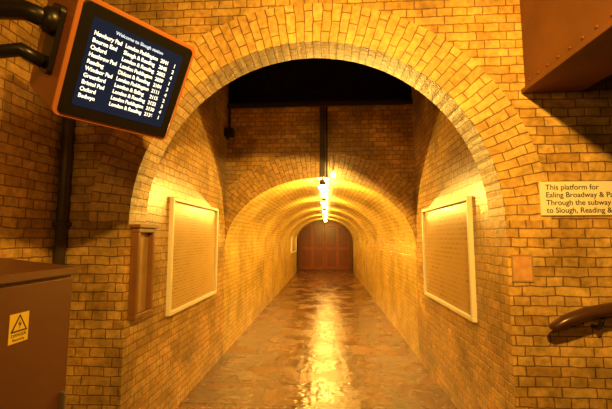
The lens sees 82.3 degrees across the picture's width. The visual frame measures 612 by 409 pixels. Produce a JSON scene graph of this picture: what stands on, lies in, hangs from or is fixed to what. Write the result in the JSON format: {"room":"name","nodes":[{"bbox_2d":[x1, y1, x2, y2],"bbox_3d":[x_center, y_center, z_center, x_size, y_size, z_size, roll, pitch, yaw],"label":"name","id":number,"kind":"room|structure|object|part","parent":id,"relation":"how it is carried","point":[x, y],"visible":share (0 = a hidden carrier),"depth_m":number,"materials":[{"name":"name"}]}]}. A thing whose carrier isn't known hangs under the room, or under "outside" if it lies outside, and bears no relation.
{"room":"railway station","nodes":[
{"label":"railway station","id":0,"kind":"room"},
{"bbox_2d":[0,0,62,263],"bbox_3d":[-2.089,-0.623,0.311,0.300,4.500,5.250,0,-5,3],"label":"wall","id":1,"kind":"structure","parent":0,"point":[30,132],"depth_m":2.27,"materials":[{"name":"brick"}]},
{"bbox_2d":[0,0,65,74],"bbox_3d":[-1.436,-0.782,1.546,0.856,0.440,0.186,0,-5,3],"label":"wall bracket","id":2,"kind":"object","parent":1,"relation":"attached to","point":[50,19],"visible":1,"depth_m":1.48,"materials":[{"name":"black metal"}]},
{"bbox_3d":[-1.467,-0.836,1.531,0.783,0.176,0.102,-1,-5,5],"label":"bracket arm","id":3,"kind":"part","parent":2,"relation":"part of","materials":[{"name":"black plastic"}]},
{"bbox_3d":[-1.097,-0.787,1.497,0.119,0.119,0.055,-4,-7,37],"label":"pivot knob","id":4,"kind":"part","parent":2,"relation":"part of","materials":[{"name":"black plastic"}]},
{"bbox_3d":[-1.116,-0.727,1.538,0.248,0.308,0.018,-4,-7,37],"label":"bracket plate","id":5,"kind":"part","parent":2,"relation":"part of","materials":[{"name":"black plastic"}]},
{"bbox_2d":[29,0,194,139],"bbox_3d":[-0.993,-0.699,1.800,0.645,0.663,0.545,-4,-7,37],"label":"display","id":6,"kind":"object","parent":2,"relation":"attached to","point":[112,68],"visible":1,"depth_m":1.61,"materials":[{"name":"black plastic"}]},
{"bbox_2d":[120,78,238,408],"bbox_3d":[-1.438,-0.257,4.137,0.500,4.500,3.099,0,-5,3],"label":"wall","id":7,"kind":"structure","parent":0,"point":[164,358],"depth_m":3.41,"materials":[{"name":"brick"}]},
{"bbox_2d":[127,224,157,319],"bbox_3d":[-1.234,0.497,2.653,0.075,0.685,0.280,0,-5,3],"label":"case","id":8,"kind":"object","parent":7,"relation":"attached to","point":[141,273],"visible":1,"depth_m":2.65,"materials":[{"name":"brown wood"}]},
{"bbox_3d":[-1.234,0.169,2.684,0.075,0.025,0.280,0,-5,3],"label":"cornice","id":9,"kind":"part","parent":8,"relation":"part of","materials":[{"name":"brown wood"}]},
{"bbox_2d":[165,197,218,315],"bbox_3d":[-1.184,0.522,3.800,0.040,1.065,1.330,0,-5,3],"label":"poster frame","id":10,"kind":"object","parent":7,"relation":"attached to","point":[193,227],"visible":1,"depth_m":3.61,"materials":[{"name":"white paper"}]},
{"bbox_2d":[224,109,234,139],"bbox_3d":[-1.080,-1.151,4.974,0.130,0.480,0.157,0,-5,3],"label":"junction box","id":11,"kind":"object","parent":7,"relation":"attached to","point":[229,132],"visible":1,"depth_m":4.89,"materials":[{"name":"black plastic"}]},
{"bbox_2d":[176,270,456,408],"bbox_3d":[1.067,2.386,7.608,5.600,0.100,20.700,0,-5,3],"label":"floor","id":12,"kind":"structure","parent":0,"point":[323,341],"depth_m":4.59,"materials":[{"name":"stone"}]},
{"bbox_2d":[0,258,77,408],"bbox_3d":[-1.572,0.988,1.397,0.575,1.499,1.027,0,-5,3],"label":"cabinet","id":13,"kind":"object","parent":12,"relation":"on","point":[35,297],"visible":1,"depth_m":1.69,"materials":[{"name":"brown metal"}]},
{"bbox_3d":[-1.581,0.291,1.464,0.557,0.099,1.027,0,-5,3],"label":"lid","id":14,"kind":"part","parent":13,"relation":"part of","materials":[{"name":"brown metal"}]},
{"bbox_3d":[-1.273,1.049,1.828,0.030,0.140,0.020,0,-5,3],"label":"handle","id":15,"kind":"part","parent":13,"relation":"part of","materials":[{"name":"metal"}]},
{"bbox_2d":[238,59,402,103],"bbox_3d":[0.218,-1.850,5.699,2.640,1.030,0.100,0,-5,3],"label":"ceiling","id":16,"kind":"structure","parent":0,"point":[307,80],"depth_m":5.67,"materials":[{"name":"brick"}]},
{"bbox_2d":[223,178,418,357],"bbox_3d":[0.533,1.405,10.692,2.640,2.440,11.820,0,-5,3],"label":"vault","id":17,"kind":"object","parent":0,"point":[259,259],"visible":0.97,"depth_m":6.55,"materials":[{"name":"brick"}]},
{"bbox_2d":[291,238,295,252],"bbox_3d":[-0.513,1.534,14.979,0.040,1.000,2.000,0,-5,3],"label":"poster frame","id":18,"kind":"object","parent":17,"relation":"attached to","point":[293,240],"visible":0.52,"depth_m":14.79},
{"bbox_2d":[318,181,326,190],"bbox_3d":[0.247,-0.271,5.194,0.140,0.146,0.140,0,-5,3],"label":"lamp","id":19,"kind":"object","parent":17,"relation":"attached to","point":[322,185],"visible":0.98,"depth_m":5.15,"materials":[{"name":"glass"}]},
{"bbox_3d":[0.247,-0.247,5.192,0.124,0.075,0.124,0,-5,3],"label":"glass","id":20,"kind":"part","parent":19,"relation":"part of","materials":[{"name":"white glass"}]},
{"bbox_2d":[321,199,326,205],"bbox_3d":[0.387,-0.048,7.529,0.140,0.146,0.140,0,-5,3],"label":"lamp","id":21,"kind":"object","parent":17,"relation":"attached to","point":[323,202],"visible":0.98,"depth_m":7.49,"materials":[{"name":"glass"}]},
{"bbox_2d":[225,105,416,249],"bbox_3d":[0.180,0.329,4.854,3.360,3.470,0.030,0,-5,3],"label":"wall","id":22,"kind":"structure","parent":0,"point":[372,146],"depth_m":4.94,"materials":[{"name":"brick"}]},
{"bbox_2d":[227,100,412,108],"bbox_3d":[0.196,-1.402,5.290,2.640,0.060,0.630,0,-5,3],"label":"trim","id":23,"kind":"structure","parent":22,"relation":"attached to","point":[373,102],"depth_m":4.97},
{"bbox_2d":[320,106,327,177],"bbox_3d":[0.249,-0.885,4.925,0.112,1.020,0.050,0,-5,3],"label":"cable conduit","id":24,"kind":"object","parent":22,"relation":"attached to","point":[322,109],"visible":1,"depth_m":4.90,"materials":[{"name":"black metal"}]},
{"bbox_2d":[331,153,334,177],"bbox_3d":[0.374,-0.535,4.834,0.060,0.346,0.150,0,-5,3],"label":"pendant lamp","id":25,"kind":"object","parent":22,"relation":"attached to","point":[333,173],"visible":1,"depth_m":4.78,"materials":[{"name":"metal"}]},
{"bbox_2d":[297,220,352,269],"bbox_3d":[1.079,1.722,17.986,6.000,3.200,0.200,0,-5,3],"label":"wall","id":26,"kind":"structure","parent":0,"point":[321,220],"depth_m":17.84,"materials":[{"name":"red brick"}]},
{"bbox_2d":[301,223,324,269],"bbox_3d":[0.341,2.128,17.830,1.220,2.340,0.080,0,-5,3],"label":"door","id":27,"kind":"structure","parent":26,"relation":"in","point":[312,234],"depth_m":17.80,"materials":[{"name":"red paint"}]},
{"bbox_2d":[298,221,351,269],"bbox_3d":[0.960,2.075,17.798,2.720,2.460,0.120,0,-5,3],"label":"trim","id":28,"kind":"structure","parent":26,"relation":"attached to","point":[350,235],"depth_m":17.75,"materials":[{"name":"brown wood"}]},
{"bbox_2d":[325,223,348,269],"bbox_3d":[1.579,2.121,17.756,1.220,2.340,0.080,0,-5,3],"label":"door","id":29,"kind":"structure","parent":26,"relation":"in","point":[336,234],"depth_m":17.73,"materials":[{"name":"red paint"}]},
{"bbox_2d":[65,0,611,408],"bbox_3d":[0.777,-0.406,2.579,5.150,4.500,0.240,0,-5,3],"label":"wall","id":30,"kind":"structure","parent":0,"point":[465,56],"depth_m":2.49,"materials":[{"name":"brick"}]},
{"bbox_2d":[52,117,74,264],"bbox_3d":[-1.753,-0.357,2.562,0.090,4.400,0.084,0,-5,3],"label":"drain pipe","id":31,"kind":"object","parent":30,"relation":"attached to","point":[61,224],"visible":0.36,"depth_m":2.51,"materials":[{"name":"black metal"}]},
{"bbox_2d":[511,254,533,281],"bbox_3d":[1.444,0.424,2.335,0.140,0.180,0.007,0,-5,3],"label":"notice","id":32,"kind":"object","parent":30,"relation":"attached to","point":[522,268],"visible":1,"depth_m":2.33,"materials":[{"name":"orange paper"}]},
{"bbox_2d":[520,0,611,92],"bbox_3d":[1.594,-1.605,0.685,0.400,1.315,3.647,0,-5,3],"label":"girder","id":33,"kind":"object","parent":30,"relation":"attached to","point":[567,44],"visible":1,"depth_m":2.11,"materials":[{"name":"brown metal"}]},
{"bbox_2d":[539,181,611,215],"bbox_3d":[2.092,-0.043,2.337,1.020,0.230,0.013,0,-5,3],"label":"direction sign","id":34,"kind":"object","parent":30,"relation":"attached to","point":[571,198],"visible":1,"depth_m":2.35,"materials":[{"name":"white ceramic"}]},
{"bbox_2d":[549,302,611,330],"bbox_3d":[2.337,0.664,2.190,1.606,0.258,0.146,0,-5,3],"label":"handrail","id":35,"kind":"object","parent":30,"relation":"attached to","point":[582,314],"visible":1,"depth_m":2.17,"materials":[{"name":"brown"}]},
{"bbox_2d":[402,81,515,408],"bbox_3d":[1.696,-0.275,3.950,0.500,4.500,3.099,0,-5,3],"label":"wall","id":36,"kind":"structure","parent":0,"point":[471,362],"depth_m":3.14,"materials":[{"name":"brick"}]},
{"bbox_2d":[422,196,476,322],"bbox_3d":[1.408,0.508,3.580,0.040,1.030,1.420,0,-5,3],"label":"poster frame","id":37,"kind":"object","parent":36,"relation":"attached to","point":[447,228],"visible":1,"depth_m":3.35,"materials":[{"name":"white paper"}]}
]}

